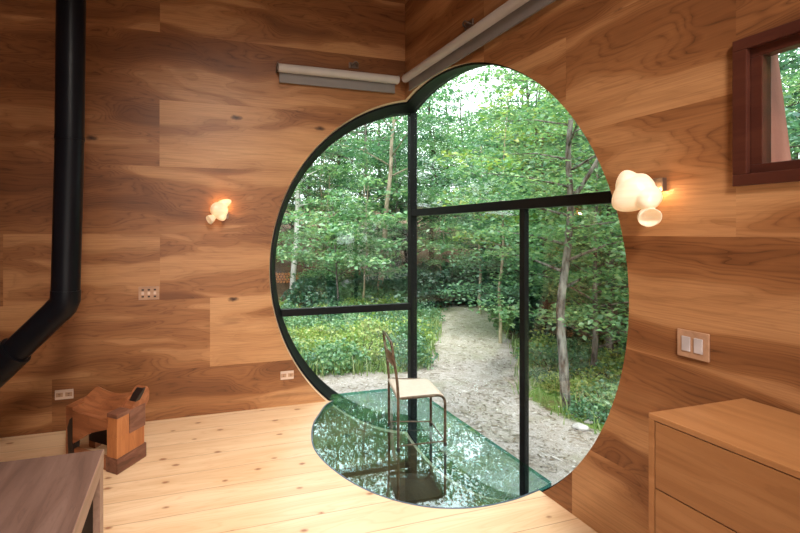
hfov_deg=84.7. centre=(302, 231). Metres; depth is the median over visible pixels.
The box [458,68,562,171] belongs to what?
leafy tree
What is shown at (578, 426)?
stone
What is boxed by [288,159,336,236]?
leafy tree
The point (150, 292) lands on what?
wall outlet
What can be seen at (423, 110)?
leafy tree
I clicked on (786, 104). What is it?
leafy tree
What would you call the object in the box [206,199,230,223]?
wall lamp
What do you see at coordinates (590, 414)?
plant
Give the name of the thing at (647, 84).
wall
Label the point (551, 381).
plant
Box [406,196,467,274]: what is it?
leafy tree
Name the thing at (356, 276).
shrub
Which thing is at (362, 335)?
shrub
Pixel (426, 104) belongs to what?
leafy tree
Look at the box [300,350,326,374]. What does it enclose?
shrub
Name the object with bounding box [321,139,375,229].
leafy tree
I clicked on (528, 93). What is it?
leafy tree
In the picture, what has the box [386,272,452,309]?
shrub
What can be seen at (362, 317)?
shrub
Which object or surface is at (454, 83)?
leafy tree
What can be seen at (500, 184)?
leafy tree
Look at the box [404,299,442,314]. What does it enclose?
shrub
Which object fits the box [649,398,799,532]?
dresser
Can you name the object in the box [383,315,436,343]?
shrub
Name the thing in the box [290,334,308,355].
shrub
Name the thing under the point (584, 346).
plant
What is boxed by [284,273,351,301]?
shrub
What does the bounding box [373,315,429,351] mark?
shrub
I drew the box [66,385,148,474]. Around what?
stool
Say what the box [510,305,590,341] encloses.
shrub
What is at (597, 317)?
maple tree
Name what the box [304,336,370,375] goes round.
shrub
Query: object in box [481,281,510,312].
shrub
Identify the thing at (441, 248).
sapling
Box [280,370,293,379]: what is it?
wall outlet
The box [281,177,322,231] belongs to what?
leafy tree
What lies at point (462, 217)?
leafy tree
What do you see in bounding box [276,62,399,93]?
roller blind
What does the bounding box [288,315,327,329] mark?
shrub
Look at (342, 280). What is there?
shrub
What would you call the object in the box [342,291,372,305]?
shrub
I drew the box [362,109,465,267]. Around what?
leafy tree
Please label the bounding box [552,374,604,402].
plant
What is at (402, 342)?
shrub
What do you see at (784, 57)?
leafy tree
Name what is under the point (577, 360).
plant
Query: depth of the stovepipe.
2.83 m
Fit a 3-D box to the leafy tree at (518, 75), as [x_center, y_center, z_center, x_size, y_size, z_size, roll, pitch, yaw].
[13.009,-3.828,23.217,7.022,10.989,7.560,0,0,33]
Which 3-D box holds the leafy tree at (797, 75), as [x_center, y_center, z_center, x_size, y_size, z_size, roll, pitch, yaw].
[17.906,-4.015,18.344,5.976,11.152,6.782,0,0,-4]
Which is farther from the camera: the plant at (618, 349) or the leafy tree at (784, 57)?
the leafy tree at (784, 57)
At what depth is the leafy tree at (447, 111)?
27.27 m
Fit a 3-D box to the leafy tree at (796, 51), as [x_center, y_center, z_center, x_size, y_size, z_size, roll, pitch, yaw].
[31.835,-7.078,28.208,6.501,12.709,7.378,0,0,-9]
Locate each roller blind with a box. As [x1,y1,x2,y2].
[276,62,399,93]
[402,0,555,90]
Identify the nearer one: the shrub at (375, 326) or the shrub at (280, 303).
the shrub at (375, 326)
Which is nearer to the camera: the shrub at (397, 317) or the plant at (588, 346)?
the plant at (588, 346)
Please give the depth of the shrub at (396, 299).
12.37 m
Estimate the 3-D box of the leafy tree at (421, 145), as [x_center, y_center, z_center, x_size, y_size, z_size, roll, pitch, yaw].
[5.193,-0.963,16.837,3.694,6.577,4.193,0,0,42]
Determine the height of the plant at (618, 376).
0.579 m
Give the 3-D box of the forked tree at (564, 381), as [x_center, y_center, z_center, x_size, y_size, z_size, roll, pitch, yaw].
[4.028,-0.831,5.899,4.094,6.911,3.713,0,0,-16]
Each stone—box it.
[572,422,588,431]
[584,419,592,423]
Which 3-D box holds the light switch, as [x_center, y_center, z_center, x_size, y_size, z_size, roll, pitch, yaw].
[1.888,0.550,2.064,0.017,0.132,0.132,0,0,-16]
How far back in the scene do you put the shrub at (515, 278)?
13.66 m
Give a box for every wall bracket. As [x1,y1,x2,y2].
[349,61,358,68]
[462,18,473,30]
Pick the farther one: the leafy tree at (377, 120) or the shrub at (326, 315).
the leafy tree at (377, 120)
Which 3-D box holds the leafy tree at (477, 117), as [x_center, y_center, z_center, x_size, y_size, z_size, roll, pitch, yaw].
[13.907,-4.799,35.938,6.063,9.513,6.019,0,0,-13]
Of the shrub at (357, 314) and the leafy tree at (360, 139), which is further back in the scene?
the leafy tree at (360, 139)
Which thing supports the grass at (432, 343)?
on the ground at (501, 481)
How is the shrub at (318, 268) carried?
on the ground at (501, 481)
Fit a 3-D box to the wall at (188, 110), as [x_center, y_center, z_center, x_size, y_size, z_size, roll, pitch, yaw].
[-1.896,-0.025,4.054,6.760,6.150,0.260,0,0,-16]
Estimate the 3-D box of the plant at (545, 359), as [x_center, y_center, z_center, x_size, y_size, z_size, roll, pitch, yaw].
[4.451,2.340,7.439,1.000,0.615,1.102,0,0,-31]
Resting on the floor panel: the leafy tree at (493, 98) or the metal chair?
the metal chair
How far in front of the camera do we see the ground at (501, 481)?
6.36 m
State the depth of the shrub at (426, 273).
14.12 m
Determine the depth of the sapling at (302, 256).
12.57 m
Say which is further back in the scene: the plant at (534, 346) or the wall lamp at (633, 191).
the plant at (534, 346)
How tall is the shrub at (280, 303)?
0.753 m
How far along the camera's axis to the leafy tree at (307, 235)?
15.81 m
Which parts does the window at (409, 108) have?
ring frame, corner post, ring frame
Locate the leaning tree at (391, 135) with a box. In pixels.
[326,76,458,289]
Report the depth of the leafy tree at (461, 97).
21.54 m
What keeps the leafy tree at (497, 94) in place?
on the ground at (501, 481)
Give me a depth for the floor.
2.95 m
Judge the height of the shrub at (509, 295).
1.522 m
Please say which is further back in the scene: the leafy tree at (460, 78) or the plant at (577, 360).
the leafy tree at (460, 78)
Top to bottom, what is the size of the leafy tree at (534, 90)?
9.072 m
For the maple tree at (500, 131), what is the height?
7.891 m
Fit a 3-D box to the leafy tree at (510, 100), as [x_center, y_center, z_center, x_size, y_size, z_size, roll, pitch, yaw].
[6.851,-1.028,13.038,4.857,7.167,4.507,0,0,-34]
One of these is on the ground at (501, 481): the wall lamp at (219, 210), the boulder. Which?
the boulder
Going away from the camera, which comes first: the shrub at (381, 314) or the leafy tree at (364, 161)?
the shrub at (381, 314)
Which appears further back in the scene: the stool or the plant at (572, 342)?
the plant at (572, 342)
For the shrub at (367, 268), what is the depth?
16.57 m
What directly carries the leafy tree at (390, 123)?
on the ground at (501, 481)
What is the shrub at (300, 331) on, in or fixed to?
on the ground at (501, 481)
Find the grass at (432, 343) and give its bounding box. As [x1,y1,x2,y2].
[284,304,621,433]
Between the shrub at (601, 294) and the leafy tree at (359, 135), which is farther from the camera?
the leafy tree at (359, 135)
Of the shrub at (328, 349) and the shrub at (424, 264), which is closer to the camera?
the shrub at (328, 349)
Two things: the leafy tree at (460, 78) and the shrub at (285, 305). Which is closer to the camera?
the shrub at (285, 305)
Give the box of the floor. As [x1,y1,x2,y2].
[0,401,597,532]
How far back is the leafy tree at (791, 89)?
8.09 m
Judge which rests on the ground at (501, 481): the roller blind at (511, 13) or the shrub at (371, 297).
the shrub at (371, 297)
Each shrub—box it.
[279,299,301,308]
[280,276,348,307]
[280,299,300,308]
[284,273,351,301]
[285,317,299,328]
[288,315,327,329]
[288,326,319,344]
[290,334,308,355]
[296,330,334,352]
[299,271,347,287]
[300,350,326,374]
[301,268,344,283]
[301,300,350,324]
[302,318,338,339]
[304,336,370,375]
[312,296,345,306]
[317,317,355,334]
[325,325,361,346]
[331,312,374,324]
[333,321,398,365]
[337,301,375,318]
[339,274,397,303]
[339,312,407,344]
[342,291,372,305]
[345,270,388,293]
[346,290,381,304]
[353,317,394,326]
[355,274,432,303]
[356,264,397,277]
[358,304,403,322]
[367,297,397,320]
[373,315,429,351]
[375,290,401,311]
[378,329,438,371]
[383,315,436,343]
[385,263,437,289]
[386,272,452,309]
[389,310,407,316]
[393,313,440,337]
[400,303,444,324]
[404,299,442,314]
[418,262,436,271]
[418,267,439,279]
[425,260,458,273]
[430,265,478,306]
[441,261,501,304]
[473,279,496,305]
[478,267,508,280]
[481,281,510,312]
[487,293,548,332]
[493,266,547,285]
[501,285,589,317]
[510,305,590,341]
[554,303,628,346]
[575,294,628,316]
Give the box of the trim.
[311,400,539,508]
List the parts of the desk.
panel, panel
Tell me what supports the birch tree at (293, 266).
on the ground at (501, 481)
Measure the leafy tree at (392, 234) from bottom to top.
7.036 m
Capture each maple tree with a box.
[403,95,628,334]
[445,75,628,351]
[466,124,628,375]
[480,76,613,283]
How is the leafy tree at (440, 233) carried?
on the ground at (501, 481)
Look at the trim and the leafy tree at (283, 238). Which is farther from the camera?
the leafy tree at (283, 238)
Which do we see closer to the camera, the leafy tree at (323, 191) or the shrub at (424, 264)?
the shrub at (424, 264)
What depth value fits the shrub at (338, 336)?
8.90 m
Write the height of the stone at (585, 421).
0.064 m
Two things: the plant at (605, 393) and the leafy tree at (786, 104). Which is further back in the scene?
the leafy tree at (786, 104)
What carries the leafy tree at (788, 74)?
on the ground at (501, 481)
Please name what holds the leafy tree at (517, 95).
on the ground at (501, 481)
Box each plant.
[510,341,573,362]
[518,328,567,353]
[518,342,587,375]
[529,364,570,382]
[532,367,580,394]
[544,336,598,354]
[544,346,601,367]
[552,353,614,385]
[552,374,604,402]
[560,393,611,427]
[568,345,616,366]
[569,368,607,388]
[570,340,620,359]
[570,380,617,413]
[582,338,621,350]
[584,356,622,383]
[585,344,625,371]
[590,366,620,398]
[598,361,623,370]
[599,347,624,359]
[603,342,626,353]
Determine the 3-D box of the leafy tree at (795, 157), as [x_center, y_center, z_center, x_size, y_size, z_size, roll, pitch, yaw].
[21.011,-3.877,18.329,6.547,10.398,6.075,0,0,-40]
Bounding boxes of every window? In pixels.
[270,62,611,499]
[732,19,799,186]
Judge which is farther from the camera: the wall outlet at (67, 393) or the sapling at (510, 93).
the sapling at (510, 93)
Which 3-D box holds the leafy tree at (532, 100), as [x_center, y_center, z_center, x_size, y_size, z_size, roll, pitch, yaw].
[8.755,-1.154,15.108,4.671,7.234,5.034,0,0,-15]
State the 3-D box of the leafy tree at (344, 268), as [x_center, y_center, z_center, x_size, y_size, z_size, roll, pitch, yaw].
[2.265,-0.423,15.867,4.265,5.848,3.825,0,0,-45]
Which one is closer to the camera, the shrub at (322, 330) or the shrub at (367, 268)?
the shrub at (322, 330)
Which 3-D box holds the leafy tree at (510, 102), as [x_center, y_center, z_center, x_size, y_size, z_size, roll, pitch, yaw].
[9.934,-2.416,21.867,5.024,8.469,5.409,0,0,-24]
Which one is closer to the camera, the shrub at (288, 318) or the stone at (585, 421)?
the stone at (585, 421)
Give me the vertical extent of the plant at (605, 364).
0.364 m
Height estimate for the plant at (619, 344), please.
0.505 m
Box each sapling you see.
[276,187,404,303]
[321,168,426,303]
[417,143,549,313]
[429,86,564,342]
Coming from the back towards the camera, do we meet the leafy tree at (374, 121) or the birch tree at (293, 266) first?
the leafy tree at (374, 121)
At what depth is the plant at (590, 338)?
8.92 m
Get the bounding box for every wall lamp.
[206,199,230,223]
[612,170,666,226]
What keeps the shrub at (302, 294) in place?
on the ground at (501, 481)
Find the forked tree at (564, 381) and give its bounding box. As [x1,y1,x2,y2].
[433,66,627,407]
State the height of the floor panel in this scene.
0.029 m
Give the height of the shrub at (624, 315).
1.118 m
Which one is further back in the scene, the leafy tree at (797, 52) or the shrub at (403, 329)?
the leafy tree at (797, 52)
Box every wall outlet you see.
[55,389,72,399]
[138,286,158,299]
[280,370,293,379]
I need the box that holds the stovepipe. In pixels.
[0,0,85,387]
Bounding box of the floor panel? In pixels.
[313,388,551,491]
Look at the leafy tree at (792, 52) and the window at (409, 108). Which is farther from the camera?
the leafy tree at (792, 52)
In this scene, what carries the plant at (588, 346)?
on the ground at (501, 481)
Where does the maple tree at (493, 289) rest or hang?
on the ground at (501, 481)
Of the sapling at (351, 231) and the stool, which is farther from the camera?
the sapling at (351, 231)
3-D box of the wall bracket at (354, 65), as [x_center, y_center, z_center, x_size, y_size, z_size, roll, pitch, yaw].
[0.555,-1.786,4.570,0.110,0.062,0.062,0,0,-16]
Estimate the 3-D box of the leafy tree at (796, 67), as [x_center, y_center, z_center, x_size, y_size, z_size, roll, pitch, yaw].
[9.722,-1.233,9.249,4.547,7.664,4.514,0,0,-27]
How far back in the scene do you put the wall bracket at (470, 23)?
3.67 m
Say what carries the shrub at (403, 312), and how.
on the ground at (501, 481)
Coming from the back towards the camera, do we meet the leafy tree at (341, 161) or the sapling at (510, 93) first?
the leafy tree at (341, 161)
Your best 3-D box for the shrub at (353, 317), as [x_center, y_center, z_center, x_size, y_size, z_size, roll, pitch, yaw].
[1.339,2.274,10.588,1.218,0.653,1.346,0,0,-24]
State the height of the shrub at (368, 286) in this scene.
1.299 m
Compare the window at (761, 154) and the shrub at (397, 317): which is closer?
the window at (761, 154)
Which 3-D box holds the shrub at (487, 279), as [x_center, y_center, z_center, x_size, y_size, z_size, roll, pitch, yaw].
[5.998,2.010,13.891,1.449,0.962,1.540,0,0,-3]
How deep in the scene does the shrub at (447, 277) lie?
13.74 m
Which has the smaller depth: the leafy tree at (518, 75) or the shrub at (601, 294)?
the shrub at (601, 294)
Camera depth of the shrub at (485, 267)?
15.59 m
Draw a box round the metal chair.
[382,330,446,451]
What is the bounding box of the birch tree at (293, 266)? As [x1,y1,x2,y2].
[289,137,349,288]
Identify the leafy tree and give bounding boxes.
[276,137,372,271]
[277,183,314,248]
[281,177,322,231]
[282,142,348,233]
[286,171,380,280]
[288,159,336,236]
[299,130,362,267]
[300,121,382,245]
[303,96,446,270]
[308,125,397,265]
[310,141,424,276]
[319,89,449,265]
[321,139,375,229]
[330,120,393,232]
[333,112,454,273]
[352,104,440,239]
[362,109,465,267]
[363,70,494,259]
[370,123,418,220]
[379,110,441,224]
[392,118,481,267]
[405,89,496,252]
[406,83,480,230]
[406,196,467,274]
[417,80,498,237]
[427,191,485,270]
[437,102,520,256]
[439,117,487,219]
[442,66,583,181]
[444,94,509,206]
[444,138,537,278]
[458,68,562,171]
[458,79,601,285]
[458,212,506,269]
[459,95,517,180]
[468,65,600,267]
[468,184,536,270]
[483,75,561,222]
[492,100,592,268]
[514,90,605,268]
[533,69,799,269]
[543,49,799,288]
[616,49,799,220]
[779,56,799,105]
[780,48,799,151]
[780,57,799,148]
[781,52,799,157]
[781,54,799,159]
[781,70,799,132]
[782,51,799,159]
[784,52,799,106]
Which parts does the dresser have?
panel, drawer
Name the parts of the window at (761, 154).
sash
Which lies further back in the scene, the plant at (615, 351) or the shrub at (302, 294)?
the shrub at (302, 294)
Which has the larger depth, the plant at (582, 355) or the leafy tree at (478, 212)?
the leafy tree at (478, 212)
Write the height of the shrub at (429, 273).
1.198 m
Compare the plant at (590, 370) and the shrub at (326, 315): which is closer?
the plant at (590, 370)
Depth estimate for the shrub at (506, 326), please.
10.88 m
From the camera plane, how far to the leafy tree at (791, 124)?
7.30 m
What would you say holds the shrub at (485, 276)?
on the ground at (501, 481)
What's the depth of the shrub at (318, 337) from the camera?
8.44 m
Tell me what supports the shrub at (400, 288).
on the ground at (501, 481)
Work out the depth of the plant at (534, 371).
7.20 m
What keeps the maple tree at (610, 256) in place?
on the ground at (501, 481)
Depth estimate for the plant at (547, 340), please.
8.91 m
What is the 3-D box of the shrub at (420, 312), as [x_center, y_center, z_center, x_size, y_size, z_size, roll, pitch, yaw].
[3.188,2.261,11.569,1.269,0.672,1.302,0,0,34]
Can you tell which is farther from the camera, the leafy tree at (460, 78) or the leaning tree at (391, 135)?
the leafy tree at (460, 78)
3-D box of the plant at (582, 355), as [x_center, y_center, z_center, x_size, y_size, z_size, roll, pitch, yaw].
[5.002,2.403,7.744,0.886,0.434,0.976,0,0,-19]
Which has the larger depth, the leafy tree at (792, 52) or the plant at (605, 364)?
the leafy tree at (792, 52)
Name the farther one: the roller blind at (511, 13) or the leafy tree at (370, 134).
the leafy tree at (370, 134)
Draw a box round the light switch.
[677,328,709,361]
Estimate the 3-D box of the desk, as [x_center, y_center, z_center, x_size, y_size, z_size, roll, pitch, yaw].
[-1.283,1.425,0.981,1.202,0.750,1.900,0,0,-16]
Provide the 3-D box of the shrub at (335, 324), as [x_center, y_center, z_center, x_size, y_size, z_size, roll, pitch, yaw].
[0.834,2.288,9.797,1.172,0.614,1.061,0,0,-27]
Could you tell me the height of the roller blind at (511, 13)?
0.185 m
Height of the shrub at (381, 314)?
0.829 m
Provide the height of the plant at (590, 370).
0.468 m
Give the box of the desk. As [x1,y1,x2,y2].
[0,449,103,532]
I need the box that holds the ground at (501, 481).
[275,204,626,494]
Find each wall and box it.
[0,0,406,501]
[405,0,799,532]
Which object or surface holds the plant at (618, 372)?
on the ground at (501, 481)
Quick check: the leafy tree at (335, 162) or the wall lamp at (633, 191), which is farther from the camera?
the leafy tree at (335, 162)
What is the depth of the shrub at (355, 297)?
12.80 m
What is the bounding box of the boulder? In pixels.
[341,279,350,286]
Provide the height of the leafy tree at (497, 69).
10.404 m
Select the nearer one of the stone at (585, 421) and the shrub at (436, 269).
the stone at (585, 421)
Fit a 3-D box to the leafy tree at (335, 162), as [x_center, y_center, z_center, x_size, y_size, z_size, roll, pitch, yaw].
[0.395,-4.084,23.045,6.728,12.453,6.700,0,0,28]
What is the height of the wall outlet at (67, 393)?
0.085 m
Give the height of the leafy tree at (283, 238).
8.828 m
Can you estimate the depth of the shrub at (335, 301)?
12.47 m
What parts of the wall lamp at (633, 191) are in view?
lamp shade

